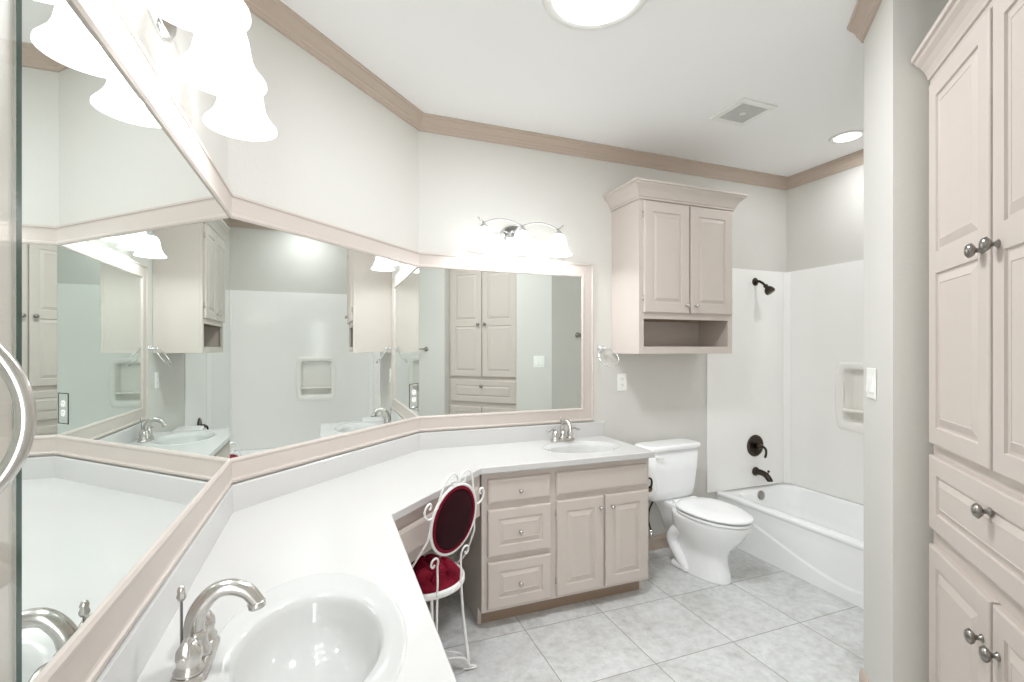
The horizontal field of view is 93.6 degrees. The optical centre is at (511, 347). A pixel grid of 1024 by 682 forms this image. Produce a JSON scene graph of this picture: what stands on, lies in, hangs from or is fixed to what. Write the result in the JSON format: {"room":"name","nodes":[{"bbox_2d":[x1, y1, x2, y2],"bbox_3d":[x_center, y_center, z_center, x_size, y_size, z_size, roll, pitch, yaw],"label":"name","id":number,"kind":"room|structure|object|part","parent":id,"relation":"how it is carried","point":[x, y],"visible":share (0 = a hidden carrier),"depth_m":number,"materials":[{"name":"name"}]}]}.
{"room":"bathroom","nodes":[
{"label":"bathroom","id":0,"kind":"room"},
{"bbox_2d":[115,0,227,184],"bbox_3d":[-0.811,0.036,1.046,0.100,2.767,1.415,0,0,-21],"label":"wall","id":1,"kind":"structure","parent":0,"point":[194,102],"depth_m":1.16,"materials":[{"name":"grey paint"}]},
{"bbox_2d":[22,0,232,681],"bbox_3d":[-0.764,-0.035,1.085,0.016,1.040,1.375,0,0,-21],"label":"wall mirror","id":2,"kind":"object","parent":1,"relation":"attached to","point":[126,212],"visible":0.93,"depth_m":0.76,"materials":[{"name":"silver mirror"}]},
{"bbox_2d":[139,0,276,141],"bbox_3d":[-0.642,-0.678,1.034,0.206,0.194,0.658,0,0,-21],"label":"vanity light","id":3,"kind":"object","parent":1,"relation":"attached to","point":[218,62],"visible":1,"depth_m":1.03,"materials":[{"name":"white glass"}]},
{"bbox_3d":[-0.539,-0.645,0.814,0.172,0.129,0.172,0,0,-21],"label":"lamp shade","id":4,"kind":"part","parent":3,"relation":"part of","materials":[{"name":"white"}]},
{"bbox_3d":[-0.626,-0.645,1.040,0.172,0.129,0.172,0,0,-21],"label":"lamp shade","id":5,"kind":"part","parent":3,"relation":"part of","materials":[{"name":"white glass"}]},
{"bbox_3d":[-0.714,-0.645,1.267,0.172,0.129,0.172,0,0,-21],"label":"lamp shade","id":6,"kind":"part","parent":3,"relation":"part of","materials":[{"name":"white glass"}]},
{"bbox_2d":[228,11,417,483],"bbox_3d":[-0.827,0.036,2.279,0.100,2.767,1.171,0,0,24],"label":"wall","id":7,"kind":"structure","parent":0,"point":[338,156],"depth_m":2.14,"materials":[{"name":"grey paint"}]},
{"bbox_2d":[230,194,419,482],"bbox_3d":[-0.774,-0.035,2.256,0.016,1.040,1.171,0,0,24],"label":"wall mirror","id":8,"kind":"object","parent":7,"relation":"attached to","point":[324,317],"visible":0.9,"depth_m":2.07,"materials":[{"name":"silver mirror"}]},
{"bbox_3d":[-0.774,0.441,2.256,0.016,0.088,1.171,0,0,24],"label":"frame rail","id":9,"kind":"part","parent":8,"relation":"part of","materials":[{"name":"beige wood"}]},
{"bbox_3d":[-0.774,-0.511,2.256,0.016,0.088,1.171,0,0,24],"label":"frame rail","id":10,"kind":"part","parent":8,"relation":"part of","materials":[{"name":"beige wood"}]},
{"bbox_2d":[409,383,417,408],"bbox_3d":[-0.562,0.274,2.743,0.009,0.140,0.083,0,0,24],"label":"wall outlet","id":11,"kind":"object","parent":7,"relation":"attached to","point":[413,388],"visible":1,"depth_m":2.74,"materials":[{"name":"white plastic"}]},
{"bbox_2d":[280,0,863,176],"bbox_3d":[0.871,-1.387,1.354,4.800,0.080,4.100,0,0,-21],"label":"ceiling","id":12,"kind":"structure","parent":0,"point":[652,81],"depth_m":2.33,"materials":[{"name":"white paint"}]},
{"bbox_2d":[542,0,647,29],"bbox_3d":[0.320,-1.328,1.818,0.414,0.038,0.414,0,0,-21],"label":"recessed light","id":13,"kind":"object","parent":12,"relation":"in","point":[574,14],"visible":1,"depth_m":1.89,"materials":[{"name":"white"}]},
{"bbox_2d":[709,98,777,126],"bbox_3d":[1.316,-1.340,2.743,0.250,0.014,0.250,0,0,-21],"label":"ceiling vent","id":14,"kind":"object","parent":12,"relation":"in","point":[742,112],"visible":1,"depth_m":2.73,"materials":[{"name":"white"}]},
{"bbox_2d":[719,103,766,122],"bbox_3d":[1.316,-1.343,2.743,0.184,0.009,0.184,0,0,-21],"label":"grille","id":15,"kind":"object","parent":14,"relation":"attached to","point":[742,112],"depth_m":2.74,"materials":[{"name":"white metal"}]},
{"bbox_2d":[829,130,863,143],"bbox_3d":[2.140,-1.343,3.066,0.196,0.007,0.196,0,0,-21],"label":"recessed light","id":16,"kind":"object","parent":12,"relation":"in","point":[852,135],"visible":0.95,"depth_m":3.06,"materials":[{"name":"white"}]},
{"bbox_2d":[418,131,786,561],"bbox_3d":[0.811,0.036,3.371,2.944,2.767,0.100,0,0,-21],"label":"wall","id":17,"kind":"structure","parent":0,"point":[461,180],"depth_m":3.22,"materials":[{"name":"grey paint"}]},
{"bbox_2d":[419,252,593,430],"bbox_3d":[0.001,-0.035,2.996,1.162,1.040,0.016,0,0,-21],"label":"wall mirror","id":18,"kind":"object","parent":17,"relation":"attached to","point":[503,341],"visible":1,"depth_m":2.98,"materials":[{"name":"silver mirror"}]},
{"bbox_2d":[469,216,571,257],"bbox_3d":[0.054,-0.673,2.915,0.658,0.194,0.206,0,0,-21],"label":"vanity light","id":19,"kind":"object","parent":17,"relation":"attached to","point":[519,236],"visible":1,"depth_m":2.88,"materials":[{"name":"white glass"}]},
{"bbox_3d":[-0.166,-0.640,2.812,0.172,0.129,0.172,0,0,-21],"label":"lamp shade","id":20,"kind":"part","parent":19,"relation":"part of","materials":[{"name":"white glass"}]},
{"bbox_3d":[0.061,-0.750,2.899,0.562,0.039,0.009,0,0,-21],"label":"arm","id":21,"kind":"part","parent":19,"relation":"part of","materials":[{"name":"silver metal"}]},
{"bbox_3d":[0.061,-0.640,2.899,0.172,0.129,0.172,0,0,-21],"label":"lamp shade","id":22,"kind":"part","parent":19,"relation":"part of","materials":[{"name":"white glass"}]},
{"bbox_3d":[0.287,-0.640,2.987,0.172,0.129,0.172,0,0,-21],"label":"lamp shade","id":23,"kind":"part","parent":19,"relation":"part of","materials":[{"name":"white glass"}]},
{"bbox_2d":[597,345,618,367],"bbox_3d":[0.627,0.054,3.175,0.154,0.149,0.131,0,0,-21],"label":"towel ring","id":24,"kind":"object","parent":17,"relation":"attached to","point":[601,348],"visible":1,"depth_m":3.18,"materials":[{"name":"silver metal"}]},
{"bbox_3d":[0.609,0.005,3.205,0.052,0.052,0.064,0,0,-21],"label":"post","id":25,"kind":"part","parent":24,"relation":"part of","materials":[{"name":"silver metal"}]},
{"bbox_2d":[617,373,626,390],"bbox_3d":[0.754,0.235,3.291,0.072,0.118,0.008,0,0,-21],"label":"wall outlet","id":26,"kind":"object","parent":17,"relation":"attached to","point":[621,378],"visible":1,"depth_m":3.29,"materials":[{"name":"white plastic"}]},
{"bbox_2d":[649,501,654,537],"bbox_3d":[0.951,1.160,3.313,0.062,0.302,0.106,0,0,-21],"label":"supply valve","id":27,"kind":"object","parent":17,"relation":"attached to","point":[651,534],"visible":0.52,"depth_m":3.29,"materials":[{"name":"silver metal"}]},
{"bbox_2d":[649,533,668,550],"bbox_3d":[1.028,1.371,3.393,0.890,0.098,0.014,0,0,-21],"label":"baseboard","id":28,"kind":"structure","parent":17,"relation":"attached to","point":[659,541],"depth_m":3.39,"materials":[{"name":"beige wood"}]},
{"bbox_2d":[603,177,747,353],"bbox_3d":[1.097,-0.495,3.225,0.892,1.066,0.375,0,0,-21],"label":"upper cabinet","id":29,"kind":"object","parent":17,"relation":"attached to","point":[672,242],"visible":1,"depth_m":3.11,"materials":[{"name":"beige wood"}]},
{"bbox_3d":[0.981,-0.569,3.043,0.348,0.694,0.021,0,0,-21],"label":"door","id":30,"kind":"part","parent":29,"relation":"part of","materials":[{"name":"beige wood"}]},
{"bbox_3d":[1.097,-0.977,3.225,0.892,0.103,0.375,0,0,-21],"label":"crown moulding","id":31,"kind":"part","parent":29,"relation":"part of","materials":[{"name":"beige wood"}]},
{"bbox_2d":[644,319,716,322],"bbox_3d":[1.083,-0.088,3.262,0.716,0.216,0.273,0,0,-21],"label":"shelf","id":32,"kind":"object","parent":29,"relation":"attached to","point":[645,320],"depth_m":3.29,"materials":[{"name":"beige wood"}]},
{"bbox_3d":[1.317,-0.569,3.173,0.349,0.694,0.021,0,0,-21],"label":"door","id":33,"kind":"part","parent":29,"relation":"part of","materials":[{"name":"beige wood"}]},
{"bbox_2d":[426,547,863,681],"bbox_3d":[0.871,1.460,1.354,4.800,0.080,4.100,0,0,-21],"label":"floor","id":34,"kind":"structure","parent":0,"point":[770,624],"depth_m":2.37,"materials":[{"name":"tile"}]},
{"bbox_2d":[0,0,36,681],"bbox_3d":[-0.306,0.374,0.128,0.065,2.068,0.700,0,0,-21],"label":"shower door","id":35,"kind":"structure","parent":34,"relation":"on","point":[18,408],"depth_m":0.43,"materials":[{"name":"clear glass"}]},
{"bbox_3d":[-0.331,0.374,0.114,0.008,2.068,0.692,0,0,-21],"label":"glass pane","id":36,"kind":"part","parent":35,"relation":"part of","materials":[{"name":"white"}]},
{"bbox_3d":[-0.392,0.053,0.357,0.060,0.176,0.022,0,0,-21],"label":"pull handle","id":37,"kind":"part","parent":35,"relation":"part of","materials":[{"name":"silver metal"}]},
{"bbox_2d":[411,469,484,669],"bbox_3d":[-0.343,0.950,1.996,0.416,0.938,0.404,0,0,22],"label":"chair","id":38,"kind":"object","parent":34,"relation":"on","point":[452,520],"visible":0.84,"depth_m":1.91,"materials":[{"name":"white metal"}]},
{"bbox_3d":[-0.295,1.188,1.853,0.032,0.430,0.054,0,0,-21],"label":"leg","id":39,"kind":"part","parent":38,"relation":"part of","materials":[{"name":"white metal"}]},
{"bbox_3d":[-0.298,0.888,1.855,0.017,0.160,0.045,0,0,32],"label":"post","id":40,"kind":"part","parent":38,"relation":"part of","materials":[{"name":"white metal"}]},
{"bbox_2d":[411,554,459,593],"bbox_3d":[-0.371,0.938,2.022,0.320,0.076,0.320,0,0,41],"label":"seat cushion","id":41,"kind":"object","parent":38,"relation":"on","point":[447,581],"depth_m":1.95,"materials":[{"name":"red fabric"}]},
{"bbox_3d":[-0.228,0.678,1.900,0.051,0.248,0.196,0,0,41],"label":"panel","id":42,"kind":"part","parent":38,"relation":"part of","materials":[{"name":"fabric"}]},
{"bbox_3d":[-0.194,0.888,1.975,0.047,0.160,0.016,0,0,-41],"label":"post","id":43,"kind":"part","parent":38,"relation":"part of","materials":[{"name":"white metal"}]},
{"bbox_3d":[-0.211,1.188,2.115,0.053,0.430,0.032,0,0,-27],"label":"leg","id":44,"kind":"part","parent":38,"relation":"part of","materials":[{"name":"white metal"}]},
{"bbox_2d":[457,458,648,623],"bbox_3d":[0.237,1.024,2.797,1.008,0.792,0.549,0,0,-21],"label":"vanity cabinet","id":45,"kind":"object","parent":34,"relation":"on","point":[546,538],"visible":0.91,"depth_m":2.56,"materials":[{"name":"beige wood"}]},
{"bbox_2d":[94,421,654,681],"bbox_3d":[-0.210,0.610,1.971,1.302,0.233,2.977,0,0,23],"label":"countertop","id":46,"kind":"structure","parent":45,"relation":"on","point":[320,540],"depth_m":1.28,"materials":[{"name":"stone"}]},
{"bbox_2d":[170,578,265,681],"bbox_3d":[-0.589,0.516,0.904,0.172,0.148,0.179,0,0,23],"label":"faucet","id":47,"kind":"object","parent":46,"relation":"on","point":[199,638],"visible":1,"depth_m":0.89,"materials":[{"name":"silver metal"}]},
{"bbox_3d":[-0.615,0.508,0.894,0.017,0.133,0.017,0,0,-21],"label":"lift rod","id":48,"kind":"part","parent":47,"relation":"part of","materials":[{"name":"silver metal"}]},
{"bbox_3d":[-0.566,0.540,0.834,0.048,0.071,0.091,0,0,-21],"label":"lever handle","id":49,"kind":"part","parent":47,"relation":"part of","materials":[{"name":"silver metal"}]},
{"bbox_3d":[-0.593,0.581,0.902,0.058,0.018,0.164,0,0,-21],"label":"plate","id":50,"kind":"part","parent":47,"relation":"part of","materials":[{"name":"silver metal"}]},
{"bbox_3d":[-0.619,0.540,0.970,0.048,0.071,0.091,0,0,-21],"label":"lever handle","id":51,"kind":"part","parent":47,"relation":"part of","materials":[{"name":"silver metal"}]},
{"bbox_3d":[-0.550,0.511,0.918,0.143,0.134,0.052,0,0,-21],"label":"spout","id":52,"kind":"part","parent":47,"relation":"part of","materials":[{"name":"silver metal"}]},
{"bbox_2d":[203,573,406,681],"bbox_3d":[-0.408,0.657,0.974,0.376,0.138,0.590,0,0,-21],"label":"sink","id":53,"kind":"object","parent":46,"relation":"in","point":[311,627],"depth_m":1.08,"materials":[{"name":"white ceramic"}]},
{"bbox_2d":[395,475,479,562],"bbox_3d":[-0.438,0.731,2.108,0.318,0.208,0.735,0,0,24],"label":"drawer","id":54,"kind":"object","parent":46,"relation":"attached to","point":[413,529],"visible":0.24,"depth_m":1.89,"materials":[{"name":"beige wood"}]},
{"bbox_2d":[546,417,579,442],"bbox_3d":[0.323,0.516,3.038,0.179,0.148,0.172,0,0,22],"label":"faucet","id":55,"kind":"object","parent":46,"relation":"on","point":[562,438],"visible":1,"depth_m":3.02,"materials":[{"name":"silver metal"}]},
{"bbox_3d":[0.254,0.540,3.015,0.091,0.071,0.048,0,0,-21],"label":"lever handle","id":56,"kind":"part","parent":55,"relation":"part of","materials":[{"name":"silver metal"}]},
{"bbox_3d":[0.322,0.581,3.042,0.164,0.018,0.058,0,0,-21],"label":"plate","id":57,"kind":"part","parent":55,"relation":"part of","materials":[{"name":"silver metal"}]},
{"bbox_3d":[0.338,0.511,2.999,0.052,0.134,0.143,0,0,-21],"label":"spout","id":58,"kind":"part","parent":55,"relation":"part of","materials":[{"name":"silver metal"}]},
{"bbox_3d":[0.390,0.540,3.068,0.091,0.071,0.048,0,0,-21],"label":"lever handle","id":59,"kind":"part","parent":55,"relation":"part of","materials":[{"name":"silver metal"}]},
{"bbox_2d":[542,441,620,453],"bbox_3d":[0.415,0.657,2.856,0.500,0.138,0.350,0,0,-21],"label":"sink","id":60,"kind":"object","parent":46,"relation":"in","point":[570,447],"depth_m":2.97,"materials":[{"name":"white ceramic"}]},
{"bbox_3d":[0.041,0.724,2.472,0.349,0.124,0.018,0,0,-21],"label":"drawer","id":61,"kind":"part","parent":45,"relation":"part of","materials":[{"name":"beige wood"}]},
{"bbox_3d":[0.041,1.198,2.470,0.349,0.234,0.021,0,0,-21],"label":"drawer","id":62,"kind":"part","parent":45,"relation":"part of","materials":[{"name":"beige wood"}]},
{"bbox_3d":[0.041,0.933,2.470,0.349,0.236,0.021,0,0,-21],"label":"drawer","id":63,"kind":"part","parent":45,"relation":"part of","materials":[{"name":"beige wood"}]},
{"bbox_3d":[0.369,1.064,2.597,0.285,0.504,0.021,0,0,-21],"label":"door","id":64,"kind":"part","parent":45,"relation":"part of","materials":[{"name":"beige wood"}]},
{"bbox_3d":[0.504,0.723,2.651,0.579,0.123,0.018,0,0,-21],"label":"false drawer","id":65,"kind":"part","parent":45,"relation":"part of","materials":[{"name":"beige wood"}]},
{"bbox_3d":[0.645,1.064,2.703,0.282,0.504,0.021,0,0,-21],"label":"door","id":66,"kind":"part","parent":45,"relation":"part of","materials":[{"name":"beige wood"}]},
{"bbox_3d":[0.781,0.805,2.933,0.104,0.086,0.159,0,0,-21],"label":"paper holder","id":67,"kind":"object","parent":45,"relation":"attached to","visible":0},
{"bbox_2d":[649,480,655,496],"bbox_3d":[0.813,0.854,2.956,0.096,0.096,0.110,0,0,-21],"label":"toilet roll","id":68,"kind":"object","parent":67,"relation":"hanging from","point":[651,491],"visible":0.34,"depth_m":2.91,"materials":[{"name":"white paper"}]},
{"bbox_2d":[635,438,753,585],"bbox_3d":[1.177,1.035,3.057,0.463,0.773,0.711,0,0,-26],"label":"toilet","id":69,"kind":"object","parent":34,"relation":"on","point":[702,532],"visible":0.96,"depth_m":3.03,"materials":[{"name":"white ceramic"}]},
{"bbox_3d":[1.066,0.666,3.288,0.463,0.036,0.198,0,0,-26],"label":"tank lid","id":70,"kind":"part","parent":69,"relation":"part of","materials":[{"name":"white ceramic"}]},
{"bbox_3d":[1.065,0.852,3.291,0.439,0.336,0.181,0,0,-26],"label":"tank","id":71,"kind":"part","parent":69,"relation":"part of","materials":[{"name":"white ceramic"}]},
{"bbox_3d":[1.254,1.031,2.962,0.352,0.016,0.466,0,0,-26],"label":"seat","id":72,"kind":"part","parent":69,"relation":"part of","materials":[{"name":"white ceramic"}]},
{"bbox_3d":[1.253,1.001,2.963,0.356,0.032,0.477,0,0,-26],"label":"lid","id":73,"kind":"part","parent":69,"relation":"part of","materials":[{"name":"white ceramic"}]},
{"bbox_2d":[717,482,863,608],"bbox_3d":[2.129,1.246,3.034,0.725,0.347,1.475,0,0,-21],"label":"bathtub","id":74,"kind":"object","parent":34,"relation":"on","point":[816,537],"visible":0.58,"depth_m":3.12,"materials":[{"name":"white ceramic"}]},
{"bbox_3d":[1.882,1.112,3.624,0.068,0.068,0.019,0,0,-21],"label":"overflow plate","id":75,"kind":"part","parent":74,"relation":"part of","materials":[{"name":"silver metal"}]},
{"bbox_2d":[717,482,863,550],"bbox_3d":[2.129,1.236,3.034,0.725,0.327,1.475,0,0,-21],"label":"basin","id":76,"kind":"object","parent":74,"relation":"in","point":[787,516],"depth_m":3.29,"materials":[{"name":"white ceramic"}]},
{"bbox_2d":[911,0,1023,681],"bbox_3d":[1.364,0.227,1.132,0.438,2.386,0.843,0,0,24],"label":"linen cabinet","id":77,"kind":"object","parent":34,"relation":"on","point":[971,57],"visible":1,"depth_m":1.27,"materials":[{"name":"beige wood"}]},
{"bbox_3d":[1.236,-0.915,1.189,0.158,0.101,0.843,0,0,24],"label":"crown moulding","id":78,"kind":"part","parent":77,"relation":"part of","materials":[{"name":"beige wood"}]},
{"bbox_3d":[1.285,-0.272,1.381,0.023,1.160,0.394,0,0,24],"label":"door","id":79,"kind":"part","parent":77,"relation":"part of","materials":[{"name":"beige wood"}]},
{"bbox_3d":[1.285,0.976,1.381,0.023,0.679,0.394,0,0,24],"label":"door","id":80,"kind":"part","parent":77,"relation":"part of","materials":[{"name":"beige wood"}]},
{"bbox_3d":[1.194,0.748,1.243,0.035,0.036,0.038,0,0,24],"label":"knob","id":81,"kind":"part","parent":77,"relation":"part of","materials":[{"name":"silver metal"}]},
{"bbox_3d":[1.194,-0.252,1.243,0.035,0.036,0.038,0,0,24],"label":"knob","id":82,"kind":"part","parent":77,"relation":"part of","materials":[{"name":"silver metal"}]},
{"bbox_3d":[1.206,0.464,1.203,0.023,0.236,0.784,0,0,24],"label":"drawer","id":83,"kind":"part","parent":77,"relation":"part of","materials":[{"name":"beige wood"}]},
{"bbox_3d":[1.178,0.410,1.206,0.035,0.036,0.038,0,0,24],"label":"knob","id":84,"kind":"part","parent":77,"relation":"part of","materials":[{"name":"silver metal"}]},
{"bbox_3d":[1.162,0.748,1.170,0.035,0.036,0.038,0,0,24],"label":"knob","id":85,"kind":"part","parent":77,"relation":"part of","materials":[{"name":"silver metal"}]},
{"bbox_3d":[1.162,-0.252,1.170,0.035,0.036,0.038,0,0,24],"label":"knob","id":86,"kind":"part","parent":77,"relation":"part of","materials":[{"name":"silver metal"}]},
{"bbox_3d":[1.124,0.976,1.017,0.023,0.679,0.378,0,0,24],"label":"door","id":87,"kind":"part","parent":77,"relation":"part of","materials":[{"name":"beige wood"}]},
{"bbox_3d":[1.124,-0.272,1.017,0.023,1.160,0.378,0,0,24],"label":"door","id":88,"kind":"part","parent":77,"relation":"part of","materials":[{"name":"beige wood"}]},
{"bbox_2d":[787,164,863,400],"bbox_3d":[2.524,0.036,3.187,0.120,2.767,1.477,0,0,-21],"label":"wall","id":89,"kind":"structure","parent":0,"point":[825,216],"depth_m":3.54,"materials":[{"name":"grey paint"}]},
{"bbox_2d":[707,260,863,503],"bbox_3d":[2.122,0.235,3.031,0.891,1.676,1.476,0,0,-21],"label":"tub surround","id":90,"kind":"object","parent":89,"relation":"attached to","point":[796,347],"visible":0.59,"depth_m":3.64,"materials":[{"name":"plastic"}]},
{"bbox_3d":[1.818,0.235,3.700,0.806,1.676,0.010,0,0,-21],"label":"wall panel","id":91,"kind":"part","parent":90,"relation":"part of","materials":[{"name":"plastic"}]},
{"bbox_2d":[747,435,766,457],"bbox_3d":[1.894,0.758,3.684,0.168,0.172,0.071,0,0,-21],"label":"shower valve","id":92,"kind":"object","parent":90,"relation":"attached to","point":[755,445],"visible":1,"depth_m":3.69,"materials":[{"name":"brown metal"}]},
{"bbox_3d":[1.911,0.790,3.686,0.072,0.108,0.061,0,0,-21],"label":"lever","id":93,"kind":"part","parent":92,"relation":"part of","materials":[{"name":"brown metal"}]},
{"bbox_2d":[752,467,772,481],"bbox_3d":[1.911,0.963,3.648,0.068,0.085,0.152,0,0,-21],"label":"tub spout","id":94,"kind":"object","parent":90,"relation":"attached to","point":[756,471],"visible":1,"depth_m":3.64,"materials":[{"name":"brown metal"}]},
{"bbox_2d":[752,278,774,294],"bbox_3d":[1.923,-0.470,3.659,0.073,0.145,0.154,0,0,-30],"label":"shower fixture","id":95,"kind":"object","parent":90,"relation":"attached to","point":[768,290],"visible":1,"depth_m":3.63,"materials":[{"name":"brown metal"}]},
{"bbox_3d":[2.185,0.236,3.815,0.038,1.674,0.038,0,0,-21],"label":"corner trim","id":96,"kind":"part","parent":90,"relation":"part of","materials":[{"name":"plastic"}]},
{"bbox_3d":[2.463,0.235,3.163,0.010,1.676,1.455,0,0,-21],"label":"wall panel","id":97,"kind":"part","parent":90,"relation":"part of","materials":[{"name":"plastic"}]},
{"bbox_2d":[843,408,863,413],"bbox_3d":[2.442,0.441,3.289,0.088,0.018,0.298,0,0,-21],"label":"niche shelf","id":98,"kind":"object","parent":90,"relation":"attached to","point":[845,410],"depth_m":3.38,"materials":[{"name":"white stone"}]},
{"bbox_2d":[864,0,929,681],"bbox_3d":[1.418,0.036,1.787,0.100,2.767,0.379,0,0,24],"label":"wall","id":99,"kind":"structure","parent":0,"point":[896,91],"depth_m":1.63,"materials":[{"name":"grey paint"}]},
{"bbox_2d":[243,0,881,189],"bbox_3d":[0.845,-1.305,2.134,3.772,0.084,2.233,0,0,-21],"label":"trim","id":100,"kind":"structure","parent":99,"relation":"attached to","point":[275,13],"depth_m":2.87,"materials":[{"name":"beige wood"}]},
{"bbox_2d":[859,668,868,681],"bbox_3d":[1.607,1.371,1.979,0.962,0.098,0.246,0,0,-42],"label":"baseboard","id":101,"kind":"structure","parent":99,"relation":"attached to","point":[862,675],"depth_m":1.96,"materials":[{"name":"beige wood"}]},
{"bbox_2d":[866,368,875,399],"bbox_3d":[1.389,0.137,1.863,0.013,0.117,0.116,0,0,24],"label":"light switch","id":102,"kind":"object","parent":99,"relation":"attached to","point":[871,372],"visible":1,"depth_m":1.84,"materials":[{"name":"white plastic"}]},
{"bbox_2d":[930,0,948,543],"bbox_3d":[1.582,0.036,1.540,0.400,2.767,0.060,0,0,24],"label":"wall","id":103,"kind":"structure","parent":0,"point":[936,6],"depth_m":1.59,"materials":[{"name":"grey paint"}]}
]}

